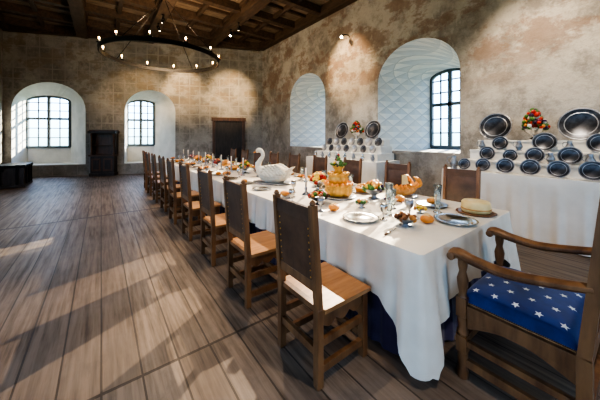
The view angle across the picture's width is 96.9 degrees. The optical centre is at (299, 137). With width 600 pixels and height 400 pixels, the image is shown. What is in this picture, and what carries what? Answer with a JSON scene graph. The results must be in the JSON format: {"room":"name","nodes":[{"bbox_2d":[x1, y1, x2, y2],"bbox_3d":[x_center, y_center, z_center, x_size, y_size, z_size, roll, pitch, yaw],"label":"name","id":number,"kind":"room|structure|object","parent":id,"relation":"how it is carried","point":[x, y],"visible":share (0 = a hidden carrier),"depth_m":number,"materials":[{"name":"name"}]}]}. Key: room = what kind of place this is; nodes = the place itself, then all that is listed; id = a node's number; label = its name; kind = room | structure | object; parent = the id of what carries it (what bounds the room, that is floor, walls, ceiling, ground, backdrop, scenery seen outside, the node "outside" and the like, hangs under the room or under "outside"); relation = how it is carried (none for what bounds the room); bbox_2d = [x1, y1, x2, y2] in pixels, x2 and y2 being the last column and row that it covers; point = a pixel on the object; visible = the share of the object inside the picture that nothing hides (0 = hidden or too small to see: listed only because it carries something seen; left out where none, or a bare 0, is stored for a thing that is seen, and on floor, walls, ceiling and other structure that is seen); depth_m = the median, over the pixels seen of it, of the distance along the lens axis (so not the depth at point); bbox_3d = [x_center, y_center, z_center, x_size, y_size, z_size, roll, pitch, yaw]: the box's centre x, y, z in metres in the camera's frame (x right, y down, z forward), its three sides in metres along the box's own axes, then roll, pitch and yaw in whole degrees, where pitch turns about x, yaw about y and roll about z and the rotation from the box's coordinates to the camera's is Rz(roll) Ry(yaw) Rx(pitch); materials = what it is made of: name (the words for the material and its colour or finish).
{"room":"historic interior","nodes":[
{"label":"historic interior","id":0,"kind":"room"},
{"bbox_2d":[0,28,2,162],"bbox_3d":[-6.193,-1.425,2.686,0.800,5.850,17.720,0,0,-37],"label":"wall","id":1,"kind":"structure","parent":0,"point":[1,30],"depth_m":9.85,"materials":[{"name":"paint"}]},
{"bbox_2d":[3,31,261,176],"bbox_3d":[-6.572,-1.425,11.624,9.716,5.850,0.900,0,0,-14],"label":"wall","id":2,"kind":"structure","parent":0,"point":[99,89],"depth_m":11.06,"materials":[{"name":"paint"}]},
{"bbox_2d":[26,96,70,148],"bbox_3d":[-10.473,-0.675,11.101,1.600,2.210,0.100,0,0,-14],"label":"window","id":3,"kind":"structure","parent":2,"relation":"in","point":[28,118],"depth_m":11.07,"materials":[{"name":"grey paint"}]},
{"bbox_2d":[127,100,154,145],"bbox_3d":[-7.134,-0.680,11.928,1.180,2.100,0.100,0,0,-14],"label":"window","id":4,"kind":"structure","parent":2,"relation":"in","point":[140,119],"depth_m":11.89,"materials":[{"name":"grey paint"}]},
{"bbox_2d":[211,117,245,162],"bbox_3d":[-3.186,0.295,11.919,1.480,2.410,0.145,0,0,-14],"label":"door","id":5,"kind":"structure","parent":2,"relation":"in","point":[227,133],"depth_m":11.90,"materials":[{"name":"brown wood"}]},
{"bbox_2d":[0,0,357,50],"bbox_3d":[-2.272,-4.158,5.583,8.930,0.376,17.643,0,0,-37],"label":"ceiling","id":6,"kind":"structure","parent":0,"point":[83,27],"depth_m":9.31,"materials":[{"name":"wood"}]},
{"bbox_2d":[96,0,220,72],"bbox_3d":[-3.372,-2.955,6.594,2.658,2.030,2.666,0,0,-37],"label":"chandelier","id":7,"kind":"object","parent":6,"relation":"hanging from","point":[149,38],"visible":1,"depth_m":6.18,"materials":[{"name":"black metal"}]},
{"bbox_2d":[0,0,328,42],"bbox_3d":[-2.289,-4.350,5.606,8.950,0.001,17.720,0,0,-37],"label":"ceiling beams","id":8,"kind":"structure","parent":6,"relation":"attached to","point":[268,9],"depth_m":9.29,"materials":[{"name":"brown wood"}]},
{"bbox_2d":[0,174,599,399],"bbox_3d":[-2.289,1.500,5.606,8.950,0.001,17.720,0,0,-37],"label":"floor","id":9,"kind":"structure","parent":0,"point":[103,296],"depth_m":2.14,"materials":[{"name":"brown wood"}]},
{"bbox_2d":[0,162,32,188],"bbox_3d":[-9.104,1.157,8.222,1.070,0.685,1.195,0,0,-37],"label":"storage chest","id":10,"kind":"object","parent":9,"relation":"on","point":[12,175],"visible":1,"depth_m":7.98,"materials":[{"name":"brown wood"}]},
{"bbox_2d":[87,130,119,176],"bbox_3d":[-7.830,0.590,10.617,0.960,1.820,0.430,0,0,-14],"label":"tall cabinet","id":11,"kind":"object","parent":9,"relation":"on","point":[103,155],"visible":1,"depth_m":10.54,"materials":[{"name":"brown wood"}]},
{"bbox_2d":[142,150,158,189],"bbox_3d":[-4.406,0.933,7.962,0.518,1.134,0.474,0,0,-35],"label":"dining chair","id":12,"kind":"object","parent":9,"relation":"on","point":[143,151],"visible":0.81,"depth_m":7.67,"materials":[{"name":"brown wood"}]},
{"bbox_2d":[145,152,167,195],"bbox_3d":[-3.856,0.933,7.198,0.518,1.134,0.474,0,0,-38],"label":"dining chair","id":13,"kind":"object","parent":9,"relation":"on","point":[148,162],"visible":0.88,"depth_m":7.01,"materials":[{"name":"brown wood"}]},
{"bbox_2d":[151,153,177,202],"bbox_3d":[-3.284,0.933,6.433,0.518,1.134,0.474,0,0,-36],"label":"dining chair","id":14,"kind":"object","parent":9,"relation":"on","point":[156,183],"visible":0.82,"depth_m":6.17,"materials":[{"name":"brown wood"}]},
{"bbox_2d":[158,155,181,211],"bbox_3d":[-2.705,0.933,5.686,0.518,1.134,0.474,0,0,-38],"label":"dining chair","id":15,"kind":"object","parent":9,"relation":"on","point":[161,161],"visible":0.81,"depth_m":5.52,"materials":[{"name":"brown wood"}]},
{"bbox_2d":[166,158,199,223],"bbox_3d":[-2.145,0.933,4.915,0.518,1.134,0.474,0,0,-37],"label":"dining chair","id":16,"kind":"object","parent":9,"relation":"on","point":[176,196],"visible":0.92,"depth_m":4.75,"materials":[{"name":"brown wood"}]},
{"bbox_2d":[179,161,220,240],"bbox_3d":[-1.569,0.933,4.160,0.518,1.134,0.474,0,0,-37],"label":"dining chair","id":17,"kind":"object","parent":9,"relation":"on","point":[193,208],"visible":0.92,"depth_m":3.97,"materials":[{"name":"brown wood"}]},
{"bbox_2d":[197,167,238,266],"bbox_3d":[-0.989,0.933,3.406,0.518,1.134,0.474,0,0,-37],"label":"dining chair","id":18,"kind":"object","parent":9,"relation":"on","point":[217,222],"visible":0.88,"depth_m":3.21,"materials":[{"name":"brown wood"}]},
{"bbox_2d":[230,148,236,161],"bbox_3d":[-2.588,0.933,9.501,0.518,1.134,0.474,0,0,-37],"label":"dining chair","id":19,"kind":"object","parent":9,"relation":"on","point":[233,153],"visible":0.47,"depth_m":9.60,"materials":[{"name":"brown wood"}]},
{"bbox_2d":[241,149,248,161],"bbox_3d":[-2.019,0.933,8.741,0.518,1.134,0.474,0,0,-37],"label":"dining chair","id":20,"kind":"object","parent":9,"relation":"on","point":[244,154],"visible":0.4,"depth_m":8.86,"materials":[{"name":"brown wood"}]},
{"bbox_2d":[223,175,288,308],"bbox_3d":[-0.431,0.933,2.638,0.518,1.134,0.474,0,0,-37],"label":"dining chair","id":21,"kind":"object","parent":9,"relation":"on","point":[256,248],"visible":0.94,"depth_m":2.48,"materials":[{"name":"brown wood"}]},
{"bbox_2d":[254,150,261,165],"bbox_3d":[-1.451,0.933,7.977,0.518,1.134,0.474,0,0,-38],"label":"dining chair","id":22,"kind":"object","parent":9,"relation":"on","point":[256,155],"visible":0.19,"depth_m":8.18,"materials":[{"name":"brown wood"}]},
{"bbox_2d":[269,151,278,164],"bbox_3d":[-0.897,0.933,7.210,0.518,1.134,0.474,0,0,-37],"label":"dining chair","id":23,"kind":"object","parent":9,"relation":"on","point":[273,157],"visible":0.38,"depth_m":7.31,"materials":[{"name":"brown wood"}]},
{"bbox_2d":[288,153,300,173],"bbox_3d":[-0.325,0.933,6.455,0.518,1.134,0.474,0,0,-36],"label":"dining chair","id":24,"kind":"object","parent":9,"relation":"on","point":[294,160],"visible":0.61,"depth_m":6.53,"materials":[{"name":"brown wood"}]},
{"bbox_2d":[312,154,327,174],"bbox_3d":[0.254,0.933,5.704,0.518,1.134,0.474,0,0,-35],"label":"dining chair","id":25,"kind":"object","parent":9,"relation":"on","point":[319,163],"visible":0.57,"depth_m":5.83,"materials":[{"name":"brown wood"}]},
{"bbox_2d":[273,189,370,390],"bbox_3d":[0.143,0.933,1.881,0.518,1.134,0.474,0,0,-37],"label":"dining chair","id":26,"kind":"object","parent":9,"relation":"on","point":[330,292],"visible":1,"depth_m":1.75,"materials":[{"name":"brown wood"}]},
{"bbox_2d":[165,158,520,380],"bbox_3d":[-1.248,1.115,5.674,1.928,0.781,9.101,0,0,-37],"label":"tablecloth","id":27,"kind":"object","parent":9,"relation":"on","point":[412,280],"visible":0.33,"depth_m":1.97,"materials":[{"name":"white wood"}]},
{"bbox_2d":[203,155,213,163],"bbox_3d":[-2.521,0.593,7.343,0.318,0.262,0.318,0,0,-37],"label":"fruit bowl","id":28,"kind":"object","parent":27,"relation":"on","point":[208,157],"visible":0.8,"depth_m":7.27,"materials":[{"name":"food"}]},
{"bbox_2d":[213,159,220,163],"bbox_3d":[-2.158,0.634,6.891,0.254,0.179,0.254,0,0,-37],"label":"bowl","id":29,"kind":"object","parent":27,"relation":"on","point":[217,161],"visible":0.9,"depth_m":6.82,"materials":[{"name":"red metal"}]},
{"bbox_2d":[222,160,230,167],"bbox_3d":[-1.794,0.624,6.438,0.274,0.201,0.274,0,0,-30],"label":"bread basket","id":30,"kind":"object","parent":27,"relation":"on","point":[225,162],"visible":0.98,"depth_m":6.36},
{"bbox_2d":[222,171,230,176],"bbox_3d":[-1.364,0.670,4.962,0.179,0.108,0.179,0,0,8],"label":"bowl","id":31,"kind":"object","parent":27,"relation":"on","point":[227,173],"visible":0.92,"depth_m":4.92,"materials":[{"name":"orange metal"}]},
{"bbox_2d":[226,165,241,170],"bbox_3d":[-1.477,0.662,6.014,0.392,0.123,0.390,0,0,-37],"label":"pie","id":32,"kind":"object","parent":27,"relation":"on","point":[234,168],"visible":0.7,"depth_m":5.90,"materials":[{"name":"orange food"}]},
{"bbox_2d":[240,158,244,175],"bbox_3d":[-1.102,0.546,5.145,0.100,0.355,0.100,0,0,-37],"label":"candlestick","id":33,"kind":"object","parent":27,"relation":"on","point":[243,166],"visible":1,"depth_m":5.14,"materials":[{"name":"grey metal"}]},
{"bbox_2d":[238,160,251,173],"bbox_3d":[-1.131,0.588,5.485,0.316,0.272,0.316,0,0,8],"label":"fruit bowl","id":34,"kind":"object","parent":27,"relation":"on","point":[247,165],"visible":0.81,"depth_m":5.42,"materials":[{"name":"food"}]},
{"bbox_2d":[252,186,271,189],"bbox_3d":[-0.537,0.715,3.757,0.280,0.019,0.280,0,0,-37],"label":"dinner plate","id":35,"kind":"object","parent":27,"relation":"on","point":[257,187],"visible":1,"depth_m":3.79,"materials":[{"name":"silver metal"}]},
{"bbox_2d":[253,148,294,185],"bbox_3d":[-0.439,0.449,4.293,0.606,0.572,0.604,0,0,-17],"label":"centerpiece","id":36,"kind":"object","parent":27,"relation":"on","point":[275,174],"visible":1,"depth_m":4.18,"materials":[{"name":"white ceramic"}]},
{"bbox_2d":[289,188,294,201],"bbox_3d":[-0.090,0.649,2.992,0.072,0.150,0.072,0,0,-37],"label":"goblet","id":37,"kind":"object","parent":27,"relation":"on","point":[291,191],"visible":0.77,"depth_m":2.97,"materials":[{"name":"glass"}]},
{"bbox_2d":[291,180,295,192],"bbox_3d":[-0.086,0.644,3.520,0.072,0.160,0.072,0,0,-37],"label":"goblet","id":38,"kind":"object","parent":27,"relation":"on","point":[293,182],"visible":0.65,"depth_m":3.50,"materials":[{"name":"silver metal"}]},
{"bbox_2d":[297,174,304,180],"bbox_3d":[0.025,0.666,4.540,0.159,0.116,0.159,0,0,-37],"label":"bowl","id":39,"kind":"object","parent":27,"relation":"on","point":[300,176],"visible":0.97,"depth_m":4.50,"materials":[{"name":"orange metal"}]},
{"bbox_2d":[300,167,303,178],"bbox_3d":[0.036,0.624,4.760,0.079,0.200,0.079,0,0,-37],"label":"glass beaker","id":40,"kind":"object","parent":27,"relation":"on","point":[301,168],"visible":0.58,"depth_m":4.73,"materials":[{"name":"white"}]},
{"bbox_2d":[302,168,309,194],"bbox_3d":[0.076,0.546,3.404,0.100,0.355,0.100,0,0,-37],"label":"candlestick","id":41,"kind":"object","parent":27,"relation":"on","point":[305,181],"visible":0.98,"depth_m":3.39,"materials":[{"name":"grey metal"}]},
{"bbox_2d":[308,171,327,191],"bbox_3d":[0.258,0.591,3.628,0.316,0.267,0.316,0,0,8],"label":"fruit bowl","id":42,"kind":"object","parent":27,"relation":"on","point":[317,179],"visible":0.95,"depth_m":3.55,"materials":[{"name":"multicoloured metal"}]},
{"bbox_2d":[307,189,329,204],"bbox_3d":[0.208,0.645,2.928,0.253,0.157,0.253,0,0,21],"label":"fruit bowl","id":43,"kind":"object","parent":27,"relation":"on","point":[314,194],"visible":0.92,"depth_m":2.88,"materials":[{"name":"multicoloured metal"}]},
{"bbox_2d":[317,196,324,211],"bbox_3d":[0.207,0.654,2.628,0.072,0.140,0.072,0,0,-37],"label":"goblet","id":44,"kind":"object","parent":27,"relation":"on","point":[320,199],"visible":0.98,"depth_m":2.61,"materials":[{"name":"glass"}]},
{"bbox_2d":[328,203,339,210],"bbox_3d":[0.339,0.688,2.652,0.108,0.075,0.126,0,0,33],"label":"bread roll","id":45,"kind":"object","parent":27,"relation":"on","point":[334,206],"visible":1,"depth_m":2.61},
{"bbox_2d":[323,154,355,200],"bbox_3d":[0.472,0.457,3.275,0.429,0.533,0.429,0,0,31],"label":"pie","id":46,"kind":"object","parent":27,"relation":"on","point":[338,186],"visible":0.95,"depth_m":3.17,"materials":[{"name":"orange food"}]},
{"bbox_2d":[348,174,352,188],"bbox_3d":[0.731,0.624,3.831,0.079,0.200,0.079,0,0,-37],"label":"glass beaker","id":47,"kind":"object","parent":27,"relation":"on","point":[350,176],"visible":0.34,"depth_m":3.80,"materials":[{"name":"white"}]},
{"bbox_2d":[343,212,378,222],"bbox_3d":[0.543,0.713,2.379,0.320,0.022,0.320,0,0,-37],"label":"dinner plate","id":48,"kind":"object","parent":27,"relation":"on","point":[364,217],"visible":1,"depth_m":2.41,"materials":[{"name":"silver metal"}]},
{"bbox_2d":[352,183,370,194],"bbox_3d":[0.846,0.662,3.543,0.308,0.123,0.306,0,0,-37],"label":"pie","id":49,"kind":"object","parent":27,"relation":"on","point":[358,190],"visible":0.56,"depth_m":3.47,"materials":[{"name":"orange food"}]},
{"bbox_2d":[354,198,369,208],"bbox_3d":[0.641,0.676,2.765,0.159,0.096,0.159,0,0,-37],"label":"bowl","id":50,"kind":"object","parent":27,"relation":"on","point":[361,202],"visible":1,"depth_m":2.74,"materials":[{"name":"silver metal"}]},
{"bbox_2d":[361,179,384,199],"bbox_3d":[0.888,0.611,3.187,0.295,0.226,0.295,0,0,-43],"label":"fruit bowl","id":51,"kind":"object","parent":27,"relation":"on","point":[374,187],"visible":1,"depth_m":3.13,"materials":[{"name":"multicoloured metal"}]},
{"bbox_2d":[379,202,387,220],"bbox_3d":[0.739,0.649,2.351,0.072,0.150,0.072,0,0,-37],"label":"goblet","id":52,"kind":"object","parent":27,"relation":"on","point":[383,206],"visible":1,"depth_m":2.33,"materials":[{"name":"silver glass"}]},
{"bbox_2d":[385,182,392,215],"bbox_3d":[0.839,0.574,2.501,0.079,0.300,0.079,0,0,-37],"label":"glass beaker","id":53,"kind":"object","parent":27,"relation":"on","point":[388,186],"visible":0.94,"depth_m":2.48,"materials":[{"name":"white"}]},
{"bbox_2d":[392,188,395,208],"bbox_3d":[0.951,0.624,2.735,0.075,0.200,0.075,0,0,-37],"label":"glass beaker","id":54,"kind":"object","parent":27,"relation":"on","point":[394,190],"visible":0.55,"depth_m":2.71,"materials":[{"name":"white"}]},
{"bbox_2d":[395,195,404,201],"bbox_3d":[1.138,0.688,3.037,0.108,0.075,0.126,0,0,9],"label":"bread roll","id":55,"kind":"object","parent":27,"relation":"on","point":[400,198],"visible":0.94,"depth_m":2.99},
{"bbox_2d":[385,174,421,198],"bbox_3d":[1.278,0.589,3.320,0.444,0.270,0.380,0,0,-8],"label":"ship","id":56,"kind":"object","parent":27,"relation":"on","point":[406,191],"visible":0.83,"depth_m":3.28,"materials":[{"name":"orange food"}]},
{"bbox_2d":[392,211,419,226],"bbox_3d":[0.875,0.668,2.203,0.212,0.113,0.212,0,0,-37],"label":"bowl","id":57,"kind":"object","parent":27,"relation":"on","point":[404,218],"visible":1,"depth_m":2.17,"materials":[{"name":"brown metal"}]},
{"bbox_2d":[405,198,413,212],"bbox_3d":[1.011,0.644,2.455,0.072,0.160,0.072,0,0,-37],"label":"goblet","id":58,"kind":"object","parent":27,"relation":"on","point":[409,202],"visible":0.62,"depth_m":2.43,"materials":[{"name":"glass"}]},
{"bbox_2d":[413,204,427,213],"bbox_3d":[1.155,0.681,2.563,0.138,0.087,0.138,0,0,-37],"label":"bowl","id":59,"kind":"object","parent":27,"relation":"on","point":[419,207],"visible":1,"depth_m":2.54,"materials":[{"name":"food"}]},
{"bbox_2d":[420,213,433,222],"bbox_3d":[1.085,0.688,2.273,0.108,0.075,0.126,0,0,38],"label":"bread roll","id":60,"kind":"object","parent":27,"relation":"on","point":[426,218],"visible":1,"depth_m":2.23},
{"bbox_2d":[415,200,448,207],"bbox_3d":[1.411,0.713,2.854,0.320,0.022,0.320,0,0,-37],"label":"dinner plate","id":61,"kind":"object","parent":27,"relation":"on","point":[423,202],"visible":0.7,"depth_m":2.86,"materials":[{"name":"grey metal"}]},
{"bbox_2d":[426,197,434,203],"bbox_3d":[1.411,0.671,2.854,0.098,0.068,0.115,0,0,41],"label":"bread roll","id":62,"kind":"object","parent":61,"relation":"on","point":[430,200],"visible":0.86,"depth_m":2.82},
{"bbox_2d":[433,184,441,213],"bbox_3d":[1.337,0.589,2.586,0.079,0.270,0.079,0,0,-37],"label":"glass beaker","id":63,"kind":"object","parent":27,"relation":"on","point":[437,188],"visible":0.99,"depth_m":2.56,"materials":[{"name":"clear"}]},
{"bbox_2d":[433,213,478,225],"bbox_3d":[1.347,0.713,2.306,0.340,0.023,0.340,0,0,-37],"label":"dinner plate","id":64,"kind":"object","parent":27,"relation":"on","point":[455,219],"visible":1,"depth_m":2.32,"materials":[{"name":"silver metal"}]},
{"bbox_2d":[456,198,497,217],"bbox_3d":[1.699,0.664,2.570,0.340,0.120,0.340,0,0,-37],"label":"cheese wheel","id":65,"kind":"object","parent":27,"relation":"on","point":[474,207],"visible":1,"depth_m":2.48,"materials":[{"name":"beige food"}]},
{"bbox_3d":[-0.190,0.715,3.292,0.280,0.019,0.280,0,0,-37],"label":"dinner plate","id":66,"kind":"object","parent":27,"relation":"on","visible":0},
{"bbox_2d":[280,190,288,195],"bbox_3d":[-0.190,0.681,3.292,0.115,0.068,0.098,0,0,9],"label":"bread roll","id":67,"kind":"object","parent":66,"relation":"on","point":[283,193],"visible":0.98,"depth_m":3.26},
{"bbox_2d":[343,157,361,183],"bbox_3d":[0.811,0.933,4.935,0.518,1.134,0.474,0,0,-35],"label":"dining chair","id":68,"kind":"object","parent":9,"relation":"on","point":[354,167],"visible":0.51,"depth_m":4.99,"materials":[{"name":"brown wood"}]},
{"bbox_2d":[306,139,399,184],"bbox_3d":[1.315,0.768,7.211,1.040,1.463,2.642,0,0,-37],"label":"sideboard","id":69,"kind":"object","parent":9,"relation":"on","point":[374,170],"visible":0.27,"depth_m":6.53,"materials":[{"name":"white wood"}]},
{"bbox_2d":[335,122,348,138],"bbox_3d":[1.221,-0.219,7.782,0.145,0.506,0.525,0,0,-37],"label":"plate","id":70,"kind":"object","parent":69,"relation":"on","point":[341,131],"visible":0.98,"depth_m":7.79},
{"bbox_2d":[341,138,346,144],"bbox_3d":[1.238,0.097,7.495,0.061,0.214,0.222,0,0,-37],"label":"plate","id":71,"kind":"object","parent":69,"relation":"on","point":[344,140],"visible":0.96,"depth_m":7.50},
{"bbox_2d":[343,145,348,151],"bbox_3d":[1.236,0.277,7.132,0.056,0.195,0.202,0,0,-37],"label":"plate","id":72,"kind":"object","parent":69,"relation":"on","point":[346,147],"visible":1,"depth_m":7.14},
{"bbox_2d":[349,138,354,144],"bbox_3d":[1.412,0.097,7.263,0.061,0.214,0.222,0,0,-37],"label":"plate","id":73,"kind":"object","parent":69,"relation":"on","point":[351,140],"visible":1,"depth_m":7.27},
{"bbox_2d":[351,145,356,151],"bbox_3d":[1.410,0.277,6.899,0.056,0.195,0.202,0,0,-37],"label":"plate","id":74,"kind":"object","parent":69,"relation":"on","point":[354,147],"visible":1,"depth_m":6.91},
{"bbox_2d":[317,139,393,161],"bbox_3d":[1.402,0.293,7.281,0.672,0.512,2.228,0,0,-37],"label":"shelf","id":75,"kind":"object","parent":69,"relation":"attached to","point":[383,152],"depth_m":6.68,"materials":[{"name":"white fabric"}]},
{"bbox_2d":[350,120,363,138],"bbox_3d":[1.570,-0.230,7.348,0.354,0.527,0.362,0,0,-37],"label":"fruit bowl","id":76,"kind":"object","parent":69,"relation":"on","point":[356,125],"visible":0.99,"depth_m":7.28,"materials":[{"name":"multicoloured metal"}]},
{"bbox_2d":[357,138,362,145],"bbox_3d":[1.586,0.097,7.031,0.061,0.214,0.222,0,0,-37],"label":"plate","id":77,"kind":"object","parent":69,"relation":"on","point":[360,140],"visible":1,"depth_m":7.04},
{"bbox_2d":[360,145,365,152],"bbox_3d":[1.584,0.277,6.667,0.056,0.195,0.202,0,0,-37],"label":"plate","id":78,"kind":"object","parent":69,"relation":"on","point":[363,147],"visible":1,"depth_m":6.68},
{"bbox_2d":[365,138,371,145],"bbox_3d":[1.759,0.097,6.799,0.061,0.214,0.222,0,0,-37],"label":"plate","id":79,"kind":"object","parent":69,"relation":"on","point":[368,142],"visible":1,"depth_m":6.81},
{"bbox_2d":[364,120,380,138],"bbox_3d":[1.880,-0.219,6.901,0.145,0.506,0.525,0,0,-37],"label":"plate","id":80,"kind":"object","parent":69,"relation":"on","point":[372,129],"visible":0.96,"depth_m":6.91,"materials":[{"name":"metal"}]},
{"bbox_2d":[369,145,375,152],"bbox_3d":[1.758,0.277,6.435,0.056,0.195,0.202,0,0,-37],"label":"plate","id":81,"kind":"object","parent":69,"relation":"on","point":[372,149],"visible":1,"depth_m":6.44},
{"bbox_2d":[370,154,374,161],"bbox_3d":[1.672,0.458,6.156,0.120,0.178,0.102,0,0,30],"label":"pewter tankard","id":82,"kind":"object","parent":69,"relation":"on","point":[372,158],"visible":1,"depth_m":6.12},
{"bbox_2d":[375,138,381,145],"bbox_3d":[1.933,0.097,6.566,0.061,0.214,0.222,0,0,-37],"label":"plate","id":83,"kind":"object","parent":69,"relation":"on","point":[378,141],"visible":0.98,"depth_m":6.57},
{"bbox_2d":[384,160,410,186],"bbox_3d":[1.400,0.933,4.180,0.518,1.134,0.474,0,0,-37],"label":"dining chair","id":84,"kind":"object","parent":9,"relation":"on","point":[393,172],"visible":0.33,"depth_m":4.32,"materials":[{"name":"brown wood"}]},
{"bbox_2d":[442,164,480,201],"bbox_3d":[1.982,0.933,3.424,0.518,1.134,0.474,0,0,-38],"label":"dining chair","id":85,"kind":"object","parent":9,"relation":"on","point":[458,184],"visible":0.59,"depth_m":3.55,"materials":[{"name":"brown wood"}]},
{"bbox_2d":[441,140,599,256],"bbox_3d":[3.711,0.768,3.993,1.038,1.463,2.763,0,0,-37],"label":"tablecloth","id":86,"kind":"object","parent":9,"relation":"on","point":[542,207],"visible":0.47,"depth_m":3.71,"materials":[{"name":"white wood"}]},
{"bbox_2d":[447,155,457,168],"bbox_3d":[2.775,0.421,4.813,0.144,0.252,0.169,0,0,-15],"label":"pewter tankard","id":87,"kind":"object","parent":86,"relation":"on","point":[453,162],"visible":0.97,"depth_m":4.76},
{"bbox_2d":[458,158,470,168],"bbox_3d":[2.835,0.447,4.594,0.056,0.195,0.202,0,0,-37],"label":"plate","id":88,"kind":"object","parent":86,"relation":"on","point":[464,163],"visible":0.98,"depth_m":4.60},
{"bbox_2d":[477,140,485,149],"bbox_3d":[3.213,0.116,4.705,0.120,0.178,0.102,0,0,-17],"label":"pewter tankard","id":89,"kind":"object","parent":86,"relation":"on","point":[481,145],"visible":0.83,"depth_m":4.68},
{"bbox_2d":[475,158,490,170],"bbox_3d":[3.002,0.437,4.369,0.061,0.214,0.222,0,0,-37],"label":"plate","id":90,"kind":"object","parent":86,"relation":"on","point":[484,164],"visible":0.92,"depth_m":4.37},
{"bbox_2d":[479,146,494,159],"bbox_3d":[3.182,0.257,4.528,0.067,0.234,0.242,0,0,-37],"label":"plate","id":91,"kind":"object","parent":86,"relation":"on","point":[487,152],"visible":0.92,"depth_m":4.53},
{"bbox_2d":[479,113,511,139],"bbox_3d":[3.486,-0.209,4.756,0.140,0.487,0.505,0,0,-37],"label":"plate","id":92,"kind":"object","parent":86,"relation":"on","point":[494,125],"visible":0.91,"depth_m":4.76,"materials":[{"name":"metal"}]},
{"bbox_2d":[492,136,508,149],"bbox_3d":[3.430,0.087,4.564,0.067,0.234,0.242,0,0,-37],"label":"plate","id":93,"kind":"object","parent":86,"relation":"on","point":[499,143],"visible":1,"depth_m":4.57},
{"bbox_2d":[496,158,514,172],"bbox_3d":[3.182,0.427,4.128,0.067,0.234,0.242,0,0,-37],"label":"plate","id":94,"kind":"object","parent":86,"relation":"on","point":[503,165],"visible":1,"depth_m":4.13,"materials":[{"name":"metal"}]},
{"bbox_2d":[502,149,517,160],"bbox_3d":[3.375,0.277,4.273,0.056,0.195,0.202,0,0,-37],"label":"plate","id":95,"kind":"object","parent":86,"relation":"on","point":[511,154],"visible":0.88,"depth_m":4.27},
{"bbox_2d":[513,140,522,150],"bbox_3d":[3.525,0.116,4.295,0.120,0.178,0.102,0,0,20],"label":"pewter tankard","id":96,"kind":"object","parent":86,"relation":"on","point":[518,146],"visible":1,"depth_m":4.27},
{"bbox_2d":[519,159,540,174],"bbox_3d":[3.361,0.427,3.888,0.067,0.234,0.242,0,0,-37],"label":"plate","id":97,"kind":"object","parent":86,"relation":"on","point":[529,166],"visible":1,"depth_m":3.89,"materials":[{"name":"metal"}]},
{"bbox_2d":[468,140,599,178],"bbox_3d":[3.786,0.293,4.094,0.672,0.512,2.148,0,0,-37],"label":"shelf","id":98,"kind":"object","parent":86,"relation":"attached to","point":[474,153],"depth_m":4.13,"materials":[{"name":"white fabric"}]},
{"bbox_2d":[524,147,544,161],"bbox_3d":[3.553,0.257,4.032,0.067,0.234,0.242,0,0,-37],"label":"plate","id":99,"kind":"object","parent":86,"relation":"on","point":[534,153],"visible":0.86,"depth_m":4.04,"materials":[{"name":"metal"}]},
{"bbox_2d":[521,108,550,139],"bbox_3d":[3.823,-0.230,4.337,0.354,0.527,0.362,0,0,-37],"label":"fruit bowl","id":100,"kind":"object","parent":86,"relation":"on","point":[540,124],"visible":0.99,"depth_m":4.27,"materials":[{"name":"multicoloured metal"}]},
{"bbox_2d":[531,132,557,150],"bbox_3d":[3.769,0.058,4.106,0.084,0.292,0.303,0,0,-37],"label":"plate","id":101,"kind":"object","parent":86,"relation":"on","point":[545,141],"visible":0.96,"depth_m":4.11,"materials":[{"name":"metal"}]},
{"bbox_2d":[544,152,555,163],"bbox_3d":[3.630,0.286,3.863,0.102,0.178,0.120,0,0,-35],"label":"pewter tankard","id":102,"kind":"object","parent":86,"relation":"on","point":[550,157],"visible":0.88,"depth_m":3.83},
{"bbox_2d":[546,161,570,177],"bbox_3d":[3.541,0.427,3.648,0.067,0.234,0.242,0,0,-37],"label":"plate","id":103,"kind":"object","parent":86,"relation":"on","point":[557,169],"visible":1,"depth_m":3.65,"materials":[{"name":"metal"}]},
{"bbox_2d":[562,140,573,146],"bbox_3d":[3.873,0.116,3.832,0.120,0.178,0.102,0,0,33],"label":"pewter tankard","id":104,"kind":"object","parent":86,"relation":"on","point":[569,143],"visible":0.63,"depth_m":3.81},
{"bbox_2d":[557,147,582,164],"bbox_3d":[3.780,0.247,3.727,0.072,0.253,0.263,0,0,-37],"label":"plate","id":105,"kind":"object","parent":86,"relation":"on","point":[570,155],"visible":0.91,"depth_m":3.73,"materials":[{"name":"metal"}]},
{"bbox_2d":[557,107,599,139],"bbox_3d":[4.121,-0.209,3.907,0.140,0.487,0.505,0,0,-37],"label":"plate","id":106,"kind":"object","parent":86,"relation":"on","point":[581,123],"visible":0.94,"depth_m":3.92,"materials":[{"name":"metal"}]},
{"bbox_2d":[578,161,599,180],"bbox_3d":[3.732,0.417,3.391,0.072,0.253,0.263,0,0,-37],"label":"plate","id":107,"kind":"object","parent":86,"relation":"on","point":[588,170],"visible":1,"depth_m":3.41,"materials":[{"name":"metal"}]},
{"bbox_2d":[582,153,595,161],"bbox_3d":[3.865,0.286,3.551,0.102,0.178,0.120,0,0,-24],"label":"pewter tankard","id":108,"kind":"object","parent":86,"relation":"on","point":[590,157],"visible":0.72,"depth_m":3.53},
{"bbox_2d":[586,133,599,152],"bbox_3d":[4.118,0.068,3.642,0.078,0.272,0.283,0,0,-37],"label":"plate","id":109,"kind":"object","parent":86,"relation":"on","point":[593,141],"visible":1,"depth_m":3.69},
{"bbox_2d":[447,198,599,399],"bbox_3d":[1.462,0.772,1.651,0.750,1.455,0.734,0,0,-37],"label":"armchair","id":110,"kind":"object","parent":9,"relation":"on","point":[557,320],"visible":1,"depth_m":1.48,"materials":[{"name":"brown wood"}]},
{"bbox_2d":[262,0,599,196],"bbox_3d":[3.147,-1.425,7.312,1.800,5.850,13.940,0,0,-37],"label":"wall","id":111,"kind":"structure","parent":0,"point":[513,57],"depth_m":6.52,"materials":[{"name":"paint"}]},
{"bbox_2d":[430,68,459,149],"bbox_3d":[4.178,-0.820,7.403,0.100,2.260,1.150,0,0,-37],"label":"window","id":112,"kind":"structure","parent":111,"relation":"in","point":[450,103],"depth_m":7.51,"materials":[{"name":"grey paint"}]}
]}

